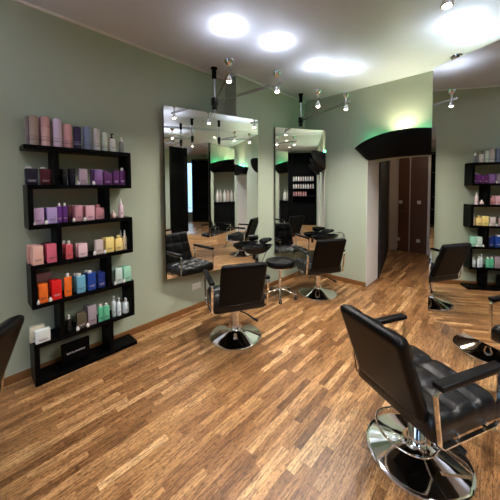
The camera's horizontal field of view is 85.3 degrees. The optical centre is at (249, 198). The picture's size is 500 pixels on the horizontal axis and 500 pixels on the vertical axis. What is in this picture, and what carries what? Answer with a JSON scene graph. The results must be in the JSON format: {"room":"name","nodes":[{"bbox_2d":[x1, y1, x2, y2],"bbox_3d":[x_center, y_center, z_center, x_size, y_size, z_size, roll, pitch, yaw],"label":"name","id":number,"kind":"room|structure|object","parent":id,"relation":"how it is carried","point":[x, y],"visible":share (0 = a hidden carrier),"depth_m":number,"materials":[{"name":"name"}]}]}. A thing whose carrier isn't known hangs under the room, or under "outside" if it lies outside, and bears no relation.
{"room":"salon","nodes":[
{"label":"salon","id":0,"kind":"room"},
{"bbox_2d":[0,0,224,377],"bbox_3d":[-2.817,-0.009,1.528,0.200,3.218,7.190,2,3,43],"label":"wall","id":1,"kind":"structure","parent":0,"point":[52,67],"depth_m":2.67,"materials":[{"name":"green paint"}]},
{"bbox_2d":[3,300,208,386],"bbox_3d":[-2.700,1.565,1.554,0.018,0.070,6.872,2,3,43],"label":"baseboard","id":2,"kind":"structure","parent":1,"relation":"attached to","point":[14,378],"depth_m":3.01,"materials":[{"name":"brown wood"}]},
{"bbox_2d":[12,0,223,79],"bbox_3d":[-2.713,-1.604,1.418,0.020,0.022,6.890,2,3,43],"label":"trim","id":3,"kind":"structure","parent":1,"relation":"attached to","point":[17,1],"depth_m":2.74,"materials":[{"name":"white paint"}]},
{"bbox_2d":[191,282,200,289],"bbox_3d":[-0.726,1.180,3.660,0.015,0.080,0.150,2,3,43],"label":"wall socket","id":4,"kind":"object","parent":1,"relation":"attached to","point":[196,285],"visible":1,"depth_m":3.66,"materials":[{"name":"white plastic"}]},
{"bbox_2d":[0,249,499,499],"bbox_3d":[1.936,1.634,0.671,8.600,0.050,12.500,2,3,43],"label":"floor","id":5,"kind":"structure","parent":0,"point":[172,414],"depth_m":1.97,"materials":[{"name":"wood"}]},
{"bbox_2d":[0,315,23,394],"bbox_3d":[-1.702,1.147,1.322,0.864,0.913,0.640,-1,3,-11],"label":"salon chair","id":6,"kind":"object","parent":5,"relation":"on","point":[10,329],"visible":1,"depth_m":1.52,"materials":[{"name":"black leather"}]},
{"bbox_2d":[19,144,136,386],"bbox_3d":[-1.570,0.546,2.578,0.219,2.000,0.865,2,3,43],"label":"shelf","id":7,"kind":"object","parent":5,"relation":"on","point":[110,346],"visible":0.77,"depth_m":2.45,"materials":[{"name":"black paint"}]},
{"bbox_2d":[24,116,29,143],"bbox_3d":[-1.849,-0.563,2.275,0.060,0.245,0.060,2,3,43],"label":"spray can","id":8,"kind":"object","parent":7,"relation":"on","point":[27,138],"visible":0.46,"depth_m":2.25,"materials":[{"name":"metal"}]},
{"bbox_2d":[24,166,37,184],"bbox_3d":[-1.806,-0.189,2.240,0.052,0.150,0.085,2,3,43],"label":"shampoo bottle","id":9,"kind":"object","parent":7,"relation":"on","point":[30,174],"visible":1,"depth_m":2.22,"materials":[{"name":"plastic"}]},
{"bbox_2d":[26,244,36,263],"bbox_3d":[-1.849,0.467,2.301,0.045,0.155,0.070,2,3,43],"label":"carton","id":10,"kind":"object","parent":7,"relation":"on","point":[27,246],"visible":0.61,"depth_m":2.27,"materials":[{"name":"cardboard"}]},
{"bbox_2d":[29,115,38,144],"bbox_3d":[-1.785,-0.562,2.240,0.060,0.245,0.060,2,3,43],"label":"spray can","id":11,"kind":"object","parent":7,"relation":"on","point":[33,120],"visible":0.88,"depth_m":2.22,"materials":[{"name":"metal"}]},
{"bbox_2d":[30,244,39,264],"bbox_3d":[-1.801,0.468,2.280,0.045,0.155,0.070,2,3,43],"label":"carton","id":12,"kind":"object","parent":7,"relation":"on","point":[37,244],"visible":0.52,"depth_m":2.24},
{"bbox_2d":[29,323,44,343],"bbox_3d":[-1.811,1.141,2.306,0.051,0.128,0.100,2,3,43],"label":"carton","id":13,"kind":"object","parent":7,"relation":"on","point":[33,328],"visible":0.62,"depth_m":2.27,"materials":[{"name":"cardboard"}]},
{"bbox_2d":[32,245,43,265],"bbox_3d":[-1.760,0.469,2.249,0.045,0.155,0.070,2,3,43],"label":"carton","id":14,"kind":"object","parent":7,"relation":"on","point":[37,251],"visible":1,"depth_m":2.23,"materials":[{"name":"cardboard"}]},
{"bbox_2d":[34,208,43,224],"bbox_3d":[-1.763,0.147,2.262,0.042,0.136,0.066,2,3,43],"label":"carton","id":15,"kind":"object","parent":7,"relation":"on","point":[38,212],"visible":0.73,"depth_m":2.25,"materials":[{"name":"cardboard"}]},
{"bbox_2d":[38,118,40,144],"bbox_3d":[-1.804,-0.566,2.328,0.060,0.245,0.060,2,3,43],"label":"spray can","id":16,"kind":"object","parent":7,"relation":"on","point":[39,130],"visible":0.2,"depth_m":2.30,"materials":[{"name":"metal"}]},
{"bbox_2d":[34,326,50,344],"bbox_3d":[-1.750,1.153,2.289,0.051,0.104,0.100,2,3,43],"label":"carton","id":17,"kind":"object","parent":7,"relation":"on","point":[42,335],"visible":1,"depth_m":2.27,"materials":[{"name":"cardboard"}]},
{"bbox_2d":[37,283,47,303],"bbox_3d":[-1.742,0.796,2.283,0.040,0.158,0.064,2,3,43],"label":"carton","id":18,"kind":"object","parent":7,"relation":"on","point":[42,288],"visible":0.92,"depth_m":2.27,"materials":[{"name":"cardboard"}]},
{"bbox_2d":[36,270,50,296],"bbox_3d":[-1.820,0.758,2.384,0.051,0.225,0.118,2,3,43],"label":"carton","id":19,"kind":"object","parent":7,"relation":"on","point":[43,276],"visible":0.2,"depth_m":2.37,"materials":[{"name":"cardboard"}]},
{"bbox_2d":[40,116,49,145],"bbox_3d":[-1.734,-0.568,2.298,0.064,0.251,0.064,2,3,43],"label":"spray can","id":20,"kind":"object","parent":7,"relation":"on","point":[44,120],"visible":0.86,"depth_m":2.27,"materials":[{"name":"metal"}]},
{"bbox_2d":[39,167,51,184],"bbox_3d":[-1.741,-0.192,2.307,0.048,0.150,0.078,2,3,43],"label":"shampoo bottle","id":21,"kind":"object","parent":7,"relation":"on","point":[44,174],"visible":1,"depth_m":2.29,"materials":[{"name":"plastic"}]},
{"bbox_2d":[44,208,46,221],"bbox_3d":[-1.752,0.145,2.351,0.038,0.133,0.060,2,3,43],"label":"carton","id":22,"kind":"object","parent":7,"relation":"on","point":[45,215],"visible":0.21,"depth_m":2.32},
{"bbox_2d":[41,242,50,260],"bbox_3d":[-1.783,0.463,2.372,0.045,0.155,0.066,2,3,43],"label":"carton","id":23,"kind":"object","parent":7,"relation":"on","point":[46,242],"visible":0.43,"depth_m":2.34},
{"bbox_2d":[44,242,53,261],"bbox_3d":[-1.735,0.463,2.350,0.045,0.157,0.066,2,3,43],"label":"carton","id":24,"kind":"object","parent":7,"relation":"on","point":[51,242],"visible":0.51,"depth_m":2.33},
{"bbox_2d":[49,120,52,145],"bbox_3d":[-1.743,-0.567,2.394,0.062,0.240,0.062,2,3,43],"label":"spray can","id":25,"kind":"object","parent":7,"relation":"on","point":[50,121],"visible":0.19,"depth_m":2.37,"materials":[{"name":"metal"}]},
{"bbox_2d":[46,243,56,262],"bbox_3d":[-1.696,0.464,2.317,0.045,0.157,0.068,2,3,43],"label":"carton","id":26,"kind":"object","parent":7,"relation":"on","point":[51,249],"visible":1,"depth_m":2.30,"materials":[{"name":"cardboard"}]},
{"bbox_2d":[46,207,56,223],"bbox_3d":[-1.701,0.143,2.329,0.043,0.137,0.068,2,3,43],"label":"carton","id":27,"kind":"object","parent":7,"relation":"on","point":[51,212],"visible":0.89,"depth_m":2.31,"materials":[{"name":"cardboard"}]},
{"bbox_2d":[48,278,57,296],"bbox_3d":[-1.724,0.788,2.382,0.046,0.165,0.068,2,3,43],"label":"carton","id":28,"kind":"object","parent":7,"relation":"on","point":[49,280],"visible":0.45,"depth_m":2.35,"materials":[{"name":"cardboard"}]},
{"bbox_2d":[51,279,61,300],"bbox_3d":[-1.679,0.789,2.353,0.044,0.165,0.070,2,3,43],"label":"carton","id":29,"kind":"object","parent":7,"relation":"on","point":[56,285],"visible":0.94,"depth_m":2.34,"materials":[{"name":"cardboard"}]},
{"bbox_2d":[52,118,62,146],"bbox_3d":[-1.676,-0.569,2.362,0.066,0.246,0.066,2,3,43],"label":"spray can","id":30,"kind":"object","parent":7,"relation":"on","point":[57,123],"visible":0.88,"depth_m":2.34,"materials":[{"name":"metal"}]},
{"bbox_2d":[57,203,61,222],"bbox_3d":[-1.661,0.125,2.364,0.022,0.170,0.036,2,3,43],"label":"shampoo bottle","id":31,"kind":"object","parent":7,"relation":"on","point":[59,208],"visible":1,"depth_m":2.36,"materials":[{"name":"plastic"}]},
{"bbox_2d":[59,169,66,184],"bbox_3d":[-1.656,-0.192,2.405,0.056,0.140,0.056,2,3,43],"label":"jar","id":32,"kind":"object","parent":7,"relation":"on","point":[62,172],"visible":0.96,"depth_m":2.38,"materials":[{"name":"plastic"}]},
{"bbox_2d":[62,240,65,258],"bbox_3d":[-1.673,0.455,2.435,0.031,0.165,0.050,2,3,43],"label":"shampoo bottle","id":33,"kind":"object","parent":7,"relation":"on","point":[63,241],"visible":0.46,"depth_m":2.42,"materials":[{"name":"plastic"}]},
{"bbox_2d":[62,203,67,221],"bbox_3d":[-1.633,0.123,2.393,0.022,0.170,0.036,2,3,43],"label":"shampoo bottle","id":34,"kind":"object","parent":7,"relation":"on","point":[64,208],"visible":1,"depth_m":2.39,"materials":[{"name":"plastic"}]},
{"bbox_2d":[62,124,72,147],"bbox_3d":[-1.627,-0.554,2.418,0.070,0.211,0.070,2,3,43],"label":"spray can","id":35,"kind":"object","parent":7,"relation":"on","point":[67,128],"visible":0.88,"depth_m":2.39,"materials":[{"name":"metal"}]},
{"bbox_2d":[64,273,71,296],"bbox_3d":[-1.622,0.766,2.416,0.033,0.205,0.054,2,3,43],"label":"shampoo bottle","id":36,"kind":"object","parent":7,"relation":"on","point":[67,280],"visible":1,"depth_m":2.40,"materials":[{"name":"plastic"}]},
{"bbox_2d":[65,315,71,331],"bbox_3d":[-1.636,1.122,2.447,0.049,0.150,0.048,0,3,2],"label":"pump bottle","id":37,"kind":"object","parent":7,"relation":"on","point":[68,323],"visible":1,"depth_m":2.43,"materials":[{"name":"plastic"}]},
{"bbox_2d":[65,240,72,259],"bbox_3d":[-1.616,0.455,2.419,0.034,0.165,0.056,2,3,43],"label":"shampoo bottle","id":38,"kind":"object","parent":7,"relation":"on","point":[68,247],"visible":1,"depth_m":2.41,"materials":[{"name":"plastic"}]},
{"bbox_2d":[67,205,71,220],"bbox_3d":[-1.647,0.134,2.506,0.036,0.140,0.056,2,3,43],"label":"carton","id":39,"kind":"object","parent":7,"relation":"on","point":[69,207],"visible":0.46,"depth_m":2.48,"materials":[{"name":"cardboard"}]},
{"bbox_2d":[67,168,74,184],"bbox_3d":[-1.614,-0.200,2.451,0.058,0.150,0.058,2,3,43],"label":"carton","id":40,"kind":"object","parent":7,"relation":"on","point":[71,171],"visible":1,"depth_m":2.43,"materials":[{"name":"cardboard"}]},
{"bbox_2d":[71,205,73,218],"bbox_3d":[-1.604,0.133,2.491,0.036,0.142,0.056,2,3,43],"label":"carton","id":41,"kind":"object","parent":7,"relation":"on","point":[72,206],"visible":0.33,"depth_m":2.46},
{"bbox_2d":[72,273,76,292],"bbox_3d":[-1.605,0.774,2.517,0.040,0.178,0.066,2,3,43],"label":"shampoo bottle","id":42,"kind":"object","parent":7,"relation":"on","point":[74,274],"visible":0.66,"depth_m":2.49,"materials":[{"name":"plastic"}]},
{"bbox_2d":[61,335,89,367],"bbox_3d":[-1.613,1.412,2.511,0.032,0.205,0.224,2,3,43],"label":"sign board","id":43,"kind":"object","parent":7,"relation":"on","point":[74,351],"visible":1,"depth_m":2.50,"materials":[{"name":"black paint"}]},
{"bbox_2d":[73,126,81,148],"bbox_3d":[-1.573,-0.552,2.470,0.062,0.202,0.062,2,3,43],"label":"spray can","id":44,"kind":"object","parent":7,"relation":"on","point":[76,130],"visible":0.88,"depth_m":2.44,"materials":[{"name":"metal"}]},
{"bbox_2d":[74,205,82,220],"bbox_3d":[-1.563,0.132,2.472,0.037,0.145,0.058,2,3,43],"label":"carton","id":45,"kind":"object","parent":7,"relation":"on","point":[78,212],"visible":0.93,"depth_m":2.46,"materials":[{"name":"cardboard"}]},
{"bbox_2d":[74,242,82,256],"bbox_3d":[-1.588,0.473,2.524,0.041,0.119,0.068,2,3,43],"label":"carton","id":46,"kind":"object","parent":7,"relation":"on","point":[75,244],"visible":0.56,"depth_m":2.50,"materials":[{"name":"cardboard"}]},
{"bbox_2d":[76,273,85,293],"bbox_3d":[-1.556,0.774,2.494,0.043,0.180,0.070,2,3,43],"label":"shampoo bottle","id":47,"kind":"object","parent":7,"relation":"on","point":[80,279],"visible":1,"depth_m":2.48,"materials":[{"name":"plastic"}]},
{"bbox_2d":[76,311,86,328],"bbox_3d":[-1.562,1.124,2.512,0.048,0.140,0.076,2,3,43],"label":"carton","id":48,"kind":"object","parent":7,"relation":"on","point":[81,317],"visible":0.95,"depth_m":2.49,"materials":[{"name":"cardboard"}]},
{"bbox_2d":[77,243,87,256],"bbox_3d":[-1.544,0.474,2.502,0.041,0.119,0.070,2,3,43],"label":"carton","id":49,"kind":"object","parent":7,"relation":"on","point":[82,248],"visible":1,"depth_m":2.48,"materials":[{"name":"cardboard"}]},
{"bbox_2d":[78,169,87,184],"bbox_3d":[-1.542,-0.200,2.501,0.042,0.145,0.066,2,3,43],"label":"carton","id":50,"kind":"object","parent":7,"relation":"on","point":[82,173],"visible":0.86,"depth_m":2.48,"materials":[{"name":"cardboard"}]},
{"bbox_2d":[83,269,87,289],"bbox_3d":[-1.546,0.767,2.584,0.042,0.186,0.068,2,3,43],"label":"shampoo bottle","id":51,"kind":"object","parent":7,"relation":"on","point":[86,270],"visible":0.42,"depth_m":2.56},
{"bbox_2d":[82,126,91,149],"bbox_3d":[-1.521,-0.561,2.530,0.068,0.214,0.068,2,3,43],"label":"spray can","id":52,"kind":"object","parent":7,"relation":"on","point":[86,130],"visible":0.86,"depth_m":2.50,"materials":[{"name":"metal"}]},
{"bbox_2d":[84,303,92,314],"bbox_3d":[-1.545,1.101,2.595,0.041,0.178,0.068,2,3,43],"label":"carton","id":53,"kind":"object","parent":7,"relation":"on","point":[86,305],"visible":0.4,"depth_m":2.56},
{"bbox_2d":[85,205,94,219],"bbox_3d":[-1.502,0.133,2.543,0.044,0.136,0.070,2,3,43],"label":"carton","id":54,"kind":"object","parent":7,"relation":"on","point":[89,210],"visible":0.9,"depth_m":2.53,"materials":[{"name":"cardboard"}]},
{"bbox_2d":[86,270,95,290],"bbox_3d":[-1.496,0.767,2.558,0.044,0.188,0.072,2,3,43],"label":"shampoo bottle","id":55,"kind":"object","parent":7,"relation":"on","point":[91,276],"visible":1,"depth_m":2.54,"materials":[{"name":"plastic"}]},
{"bbox_2d":[87,304,96,324],"bbox_3d":[-1.500,1.102,2.572,0.041,0.178,0.070,2,3,43],"label":"carton","id":56,"kind":"object","parent":7,"relation":"on","point":[91,309],"visible":0.91,"depth_m":2.56,"materials":[{"name":"cardboard"}]},
{"bbox_2d":[90,170,93,184],"bbox_3d":[-1.489,-0.202,2.566,0.023,0.143,0.036,2,3,43],"label":"carton","id":57,"kind":"object","parent":7,"relation":"on","point":[91,171],"visible":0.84,"depth_m":2.56,"materials":[{"name":"cardboard"}]},
{"bbox_2d":[93,128,99,149],"bbox_3d":[-1.463,-0.560,2.586,0.060,0.207,0.060,2,3,43],"label":"spray can","id":58,"kind":"object","parent":7,"relation":"on","point":[96,132],"visible":0.91,"depth_m":2.56,"materials":[{"name":"metal"}]},
{"bbox_2d":[94,170,102,184],"bbox_3d":[-1.454,-0.203,2.596,0.043,0.143,0.068,2,3,43],"label":"carton","id":59,"kind":"object","parent":7,"relation":"on","point":[98,177],"visible":0.91,"depth_m":2.58,"materials":[{"name":"cardboard"}]},
{"bbox_2d":[94,239,103,254],"bbox_3d":[-1.450,0.461,2.603,0.043,0.134,0.068,2,3,43],"label":"carton","id":60,"kind":"object","parent":7,"relation":"on","point":[98,244],"visible":0.91,"depth_m":2.59,"materials":[{"name":"cardboard"}]},
{"bbox_2d":[94,204,104,219],"bbox_3d":[-1.447,0.127,2.606,0.049,0.142,0.080,2,3,43],"label":"shampoo bottle","id":61,"kind":"object","parent":7,"relation":"on","point":[99,211],"visible":0.94,"depth_m":2.58,"materials":[{"name":"plastic"}]},
{"bbox_2d":[97,270,104,287],"bbox_3d":[-1.441,0.775,2.623,0.040,0.166,0.066,2,3,43],"label":"shampoo bottle","id":62,"kind":"object","parent":7,"relation":"on","point":[100,275],"visible":1,"depth_m":2.61,"materials":[{"name":"plastic"}]},
{"bbox_2d":[98,304,103,321],"bbox_3d":[-1.444,1.103,2.623,0.028,0.170,0.046,2,3,43],"label":"shampoo bottle","id":63,"kind":"object","parent":7,"relation":"on","point":[100,308],"visible":1,"depth_m":2.61,"materials":[{"name":"plastic"}]},
{"bbox_2d":[101,132,107,150],"bbox_3d":[-1.415,-0.550,2.634,0.054,0.182,0.054,2,3,43],"label":"spray can","id":64,"kind":"object","parent":7,"relation":"on","point":[104,145],"visible":0.88,"depth_m":2.61,"materials":[{"name":"metal"}]},
{"bbox_2d":[103,303,109,319],"bbox_3d":[-1.410,1.104,2.662,0.031,0.165,0.050,2,3,43],"label":"shampoo bottle","id":65,"kind":"object","parent":7,"relation":"on","point":[106,307],"visible":0.98,"depth_m":2.65,"materials":[{"name":"plastic"}]},
{"bbox_2d":[102,171,111,184],"bbox_3d":[-1.400,-0.203,2.656,0.046,0.136,0.076,2,3,43],"label":"shampoo bottle","id":66,"kind":"object","parent":7,"relation":"on","point":[107,177],"visible":0.94,"depth_m":2.64,"materials":[{"name":"plastic"}]},
{"bbox_2d":[104,236,113,252],"bbox_3d":[-1.387,0.452,2.673,0.045,0.146,0.072,2,3,43],"label":"carton","id":67,"kind":"object","parent":7,"relation":"on","point":[109,241],"visible":0.92,"depth_m":2.65,"materials":[{"name":"cardboard"}]},
{"bbox_2d":[108,133,115,151],"bbox_3d":[-1.371,-0.552,2.689,0.066,0.180,0.067,-1,3,-4],"label":"pump bottle","id":68,"kind":"object","parent":7,"relation":"on","point":[111,142],"visible":0.91,"depth_m":2.67,"materials":[{"name":"plastic"}]},
{"bbox_2d":[110,211,115,217],"bbox_3d":[-1.364,0.157,2.702,0.056,0.072,0.056,2,3,43],"label":"flask","id":69,"kind":"object","parent":7,"relation":"on","point":[112,215],"visible":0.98,"depth_m":2.68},
{"bbox_2d":[111,296,115,316],"bbox_3d":[-1.371,1.080,2.731,0.040,0.205,0.041,-1,3,-6],"label":"pump bottle","id":70,"kind":"object","parent":7,"relation":"on","point":[113,303],"visible":1,"depth_m":2.72,"materials":[{"name":"plastic"}]},
{"bbox_2d":[112,267,117,282],"bbox_3d":[-1.376,0.776,2.759,0.039,0.150,0.062,2,3,43],"label":"carton","id":71,"kind":"object","parent":7,"relation":"on","point":[113,267],"visible":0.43,"depth_m":2.73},
{"bbox_2d":[112,170,118,184],"bbox_3d":[-1.343,-0.214,2.709,0.034,0.152,0.056,2,3,43],"label":"shampoo bottle","id":72,"kind":"object","parent":7,"relation":"on","point":[115,175],"visible":1,"depth_m":2.69,"materials":[{"name":"plastic"}]},
{"bbox_2d":[114,267,122,283],"bbox_3d":[-1.328,0.776,2.737,0.042,0.151,0.066,2,3,43],"label":"carton","id":73,"kind":"object","parent":7,"relation":"on","point":[118,278],"visible":0.91,"depth_m":2.72,"materials":[{"name":"cardboard"}]},
{"bbox_2d":[114,235,122,250],"bbox_3d":[-1.327,0.444,2.735,0.044,0.155,0.072,2,3,43],"label":"shampoo bottle","id":74,"kind":"object","parent":7,"relation":"on","point":[118,242],"visible":0.99,"depth_m":2.72,"materials":[{"name":"plastic"}]},
{"bbox_2d":[117,297,120,315],"bbox_3d":[-1.329,1.092,2.749,0.042,0.180,0.043,-1,3,-6],"label":"pump bottle","id":75,"kind":"object","parent":7,"relation":"on","point":[118,302],"visible":1,"depth_m":2.73,"materials":[{"name":"plastic"}]},
{"bbox_2d":[118,198,123,217],"bbox_3d":[-1.310,0.095,2.751,0.049,0.192,0.048,2,3,43],"label":"spray bottle","id":76,"kind":"object","parent":7,"relation":"on","point":[120,206],"visible":1,"depth_m":2.73,"materials":[{"name":"plastic"}]},
{"bbox_2d":[118,137,123,151],"bbox_3d":[-1.305,-0.543,2.750,0.053,0.155,0.052,2,3,43],"label":"spray bottle","id":77,"kind":"object","parent":7,"relation":"on","point":[121,144],"visible":0.88,"depth_m":2.73,"materials":[{"name":"plastic"}]},
{"bbox_2d":[118,168,125,184],"bbox_3d":[-1.300,-0.226,2.755,0.036,0.172,0.058,2,3,43],"label":"shampoo bottle","id":78,"kind":"object","parent":7,"relation":"on","point":[122,180],"visible":0.96,"depth_m":2.74,"materials":[{"name":"plastic"}]},
{"bbox_2d":[123,230,126,248],"bbox_3d":[-1.288,0.421,2.790,0.043,0.196,0.042,2,3,43],"label":"spray bottle","id":79,"kind":"object","parent":7,"relation":"on","point":[124,233],"visible":0.96,"depth_m":2.78,"materials":[{"name":"plastic"}]},
{"bbox_2d":[122,297,128,313],"bbox_3d":[-1.293,1.104,2.813,0.066,0.150,0.067,-1,3,-4],"label":"pump bottle","id":80,"kind":"object","parent":7,"relation":"on","point":[125,304],"visible":1,"depth_m":2.79,"materials":[{"name":"plastic"}]},
{"bbox_2d":[122,266,130,281],"bbox_3d":[-1.272,0.776,2.801,0.045,0.146,0.072,2,3,43],"label":"carton","id":81,"kind":"object","parent":7,"relation":"on","point":[126,271],"visible":0.93,"depth_m":2.78,"materials":[{"name":"cardboard"}]},
{"bbox_2d":[203,261,269,350],"bbox_3d":[-0.172,1.062,3.005,0.640,0.913,0.864,-1,3,-18],"label":"salon chair","id":82,"kind":"object","parent":5,"relation":"on","point":[241,287],"visible":1,"depth_m":2.74,"materials":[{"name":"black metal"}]},
{"bbox_2d":[263,257,297,303],"bbox_3d":[0.464,1.181,4.029,0.494,0.575,0.519,1,3,23],"label":"stool","id":83,"kind":"object","parent":5,"relation":"on","point":[276,263],"visible":0.94,"depth_m":3.95,"materials":[{"name":"black leather"}]},
{"bbox_2d":[293,238,346,300],"bbox_3d":[1.030,1.002,4.173,0.640,0.913,0.864,-1,3,-15],"label":"salon chair","id":84,"kind":"object","parent":5,"relation":"on","point":[328,253],"visible":1,"depth_m":3.91,"materials":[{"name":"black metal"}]},
{"bbox_2d":[340,304,499,499],"bbox_3d":[1.042,1.114,1.656,0.864,0.913,0.640,-1,3,-19],"label":"salon chair","id":85,"kind":"object","parent":5,"relation":"on","point":[415,448],"visible":1,"depth_m":1.48,"materials":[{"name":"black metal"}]},
{"bbox_2d":[452,333,499,362],"bbox_3d":[2.378,1.060,2.669,0.640,0.913,0.864,0,3,-2],"label":"salon chair","id":86,"kind":"object","parent":5,"relation":"on","point":[470,346],"visible":0.09,"depth_m":2.65,"materials":[{"name":"silver metal"}]},
{"bbox_2d":[22,0,499,101],"bbox_3d":[-0.762,-1.648,0.756,4.370,0.100,9.187,2,3,43],"label":"ceiling","id":87,"kind":"structure","parent":0,"point":[334,47],"depth_m":2.78,"materials":[{"name":"paint"}]},
{"bbox_2d":[211,58,282,112],"bbox_3d":[-0.248,-1.274,3.094,1.105,0.862,0.651,2,3,43],"label":"light","id":88,"kind":"object","parent":87,"relation":"hanging from","point":[228,61],"visible":0.99,"depth_m":3.15,"materials":[{"name":"metal"}]},
{"bbox_2d":[163,105,258,278],"bbox_3d":[-0.448,-0.082,3.588,1.350,2.063,0.029,-2,3,-34],"label":"mirror","id":89,"kind":"object","parent":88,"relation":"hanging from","point":[211,159],"visible":1,"depth_m":3.51,"materials":[{"name":"silver metal"}]},
{"bbox_2d":[242,242,271,258],"bbox_3d":[0.105,0.735,3.814,0.495,0.210,0.253,-2,3,-34],"label":"tray","id":90,"kind":"object","parent":89,"relation":"attached to","point":[253,248],"visible":0.97,"depth_m":3.76,"materials":[{"name":"black plastic"}]},
{"bbox_2d":[242,244,271,254],"bbox_3d":[0.107,0.721,3.811,0.495,0.109,0.246,-2,3,-34],"label":"bowl","id":91,"kind":"object","parent":90,"relation":"on","point":[254,249],"depth_m":3.75,"materials":[{"name":"ceramic"}]},
{"bbox_2d":[259,238,271,260],"bbox_3d":[0.225,0.832,4.003,0.200,0.564,0.408,0,3,-2],"label":"hair dryer","id":92,"kind":"object","parent":90,"relation":"on","point":[263,241],"visible":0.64,"depth_m":3.84,"materials":[{"name":"black plastic"}]},
{"bbox_2d":[298,89,349,128],"bbox_3d":[0.891,-1.325,4.054,0.524,0.862,1.178,-1,3,-24],"label":"light","id":93,"kind":"object","parent":87,"relation":"attached to","point":[301,119],"visible":1,"depth_m":3.96,"materials":[{"name":"metal"}]},
{"bbox_2d":[440,0,453,9],"bbox_3d":[1.523,-1.210,1.388,0.709,0.862,0.716,-1,3,-23],"label":"light","id":94,"kind":"object","parent":87,"relation":"hanging from","point":[445,4],"visible":1,"depth_m":1.56,"materials":[{"name":"metal"}]},
{"bbox_2d":[451,53,462,59],"bbox_3d":[2.123,-1.265,2.532,0.400,0.862,0.848,0,3,17],"label":"light","id":95,"kind":"object","parent":87,"relation":"attached to","point":[454,56],"visible":0.12,"depth_m":2.58,"materials":[{"name":"metal"}]},
{"bbox_2d":[225,76,304,284],"bbox_3d":[0.370,-0.174,4.764,0.443,3.218,2.097,2,3,43],"label":"wall","id":96,"kind":"structure","parent":0,"point":[271,109],"depth_m":4.32,"materials":[{"name":"green paint"}]},
{"bbox_2d":[264,271,303,289],"bbox_3d":[0.446,1.410,4.567,0.018,0.070,1.797,2,3,43],"label":"baseboard","id":97,"kind":"structure","parent":96,"relation":"attached to","point":[285,278],"depth_m":4.70,"materials":[{"name":"brown wood"}]},
{"bbox_2d":[274,127,325,252],"bbox_3d":[0.859,-0.135,4.584,0.947,2.063,0.029,-1,3,-18],"label":"mirror","id":98,"kind":"object","parent":96,"relation":"attached to","point":[300,154],"visible":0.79,"depth_m":4.56,"materials":[{"name":"silver metal"}]},
{"bbox_2d":[311,232,337,240],"bbox_3d":[1.261,0.683,4.582,0.495,0.210,0.253,-1,3,-18],"label":"tray","id":99,"kind":"object","parent":98,"relation":"attached to","point":[320,236],"visible":0.7,"depth_m":4.52,"materials":[{"name":"black plastic"}]},
{"bbox_2d":[322,229,344,238],"bbox_3d":[1.407,0.621,4.611,0.405,0.233,0.140,-1,3,-7],"label":"hair dryer","id":100,"kind":"object","parent":99,"relation":"on","point":[324,231],"visible":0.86,"depth_m":4.56,"materials":[{"name":"black plastic"}]},
{"bbox_2d":[305,71,432,281],"bbox_3d":[4.124,-0.105,2.668,8.009,3.218,0.557,2,3,43],"label":"wall","id":101,"kind":"structure","parent":0,"point":[404,103],"depth_m":4.49,"materials":[{"name":"green paint"}]},
{"bbox_2d":[236,74,305,103],"bbox_3d":[0.426,-1.758,4.425,0.020,0.022,1.797,2,3,43],"label":"trim","id":102,"kind":"structure","parent":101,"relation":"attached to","point":[239,75],"depth_m":4.16,"materials":[{"name":"white paint"}]},
{"bbox_2d":[321,274,365,286],"bbox_3d":[1.468,1.391,4.830,1.154,0.070,0.018,2,3,43],"label":"baseboard","id":103,"kind":"structure","parent":101,"relation":"attached to","point":[335,277],"depth_m":4.65,"materials":[{"name":"brown wood"}]},
{"bbox_2d":[366,160,378,285],"bbox_3d":[2.083,0.402,4.603,0.004,2.060,0.553,2,3,43],"label":"trim","id":104,"kind":"structure","parent":101,"relation":"attached to","point":[372,166],"depth_m":4.58,"materials":[{"name":"white paint"}]},
{"bbox_2d":[355,127,431,160],"bbox_3d":[2.201,-0.766,3.801,1.610,0.365,0.361,2,3,43],"label":"canopy","id":105,"kind":"object","parent":101,"relation":"attached to","point":[409,141],"visible":0.73,"depth_m":3.81,"materials":[{"name":"black"}]},
{"bbox_2d":[378,160,389,277],"bbox_3d":[2.855,0.150,5.759,0.039,2.450,2.266,1,3,30],"label":"panel","id":106,"kind":"object","parent":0,"point":[383,213],"visible":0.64,"depth_m":5.36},
{"bbox_2d":[388,160,390,248],"bbox_3d":[2.752,0.007,6.168,0.120,2.700,2.676,2,3,43],"label":"wall","id":107,"kind":"structure","parent":0,"point":[390,160],"depth_m":7.00,"materials":[{"name":"paint"}]},
{"bbox_2d":[390,159,398,249],"bbox_3d":[4.259,-0.020,6.551,1.800,2.700,0.140,2,3,43],"label":"wall","id":108,"kind":"structure","parent":0,"point":[394,196],"depth_m":6.97,"materials":[{"name":"paint"}]},
{"bbox_2d":[398,158,409,251],"bbox_3d":[3.837,0.121,6.771,0.240,2.395,0.119,2,3,43],"label":"door","id":109,"kind":"structure","parent":108,"relation":"in","point":[404,163],"depth_m":6.77,"materials":[{"name":"brown wood"}]},
{"bbox_2d":[408,157,410,251],"bbox_3d":[3.958,0.123,6.707,0.025,2.395,0.048,2,3,43],"label":"trim","id":110,"kind":"structure","parent":108,"relation":"attached to","point":[410,157],"depth_m":6.70,"materials":[{"name":"paint"}]},
{"bbox_2d":[409,156,428,253],"bbox_3d":[4.096,0.128,6.572,0.360,2.395,0.058,2,3,43],"label":"door","id":111,"kind":"structure","parent":108,"relation":"in","point":[419,165],"depth_m":6.55,"materials":[{"name":"brown wood"}]},
{"bbox_2d":[426,156,430,254],"bbox_3d":[4.257,0.134,6.422,0.080,2.395,0.058,2,3,43],"label":"trim","id":112,"kind":"structure","parent":108,"relation":"attached to","point":[429,162],"depth_m":6.41,"materials":[{"name":"white paint"}]},
{"bbox_2d":[428,39,499,349],"bbox_3d":[1.644,-0.019,1.870,0.028,2.063,0.840,-1,3,-17],"label":"mirror","id":113,"kind":"object","parent":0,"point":[464,238],"visible":1,"depth_m":1.99,"materials":[{"name":"silver metal"}]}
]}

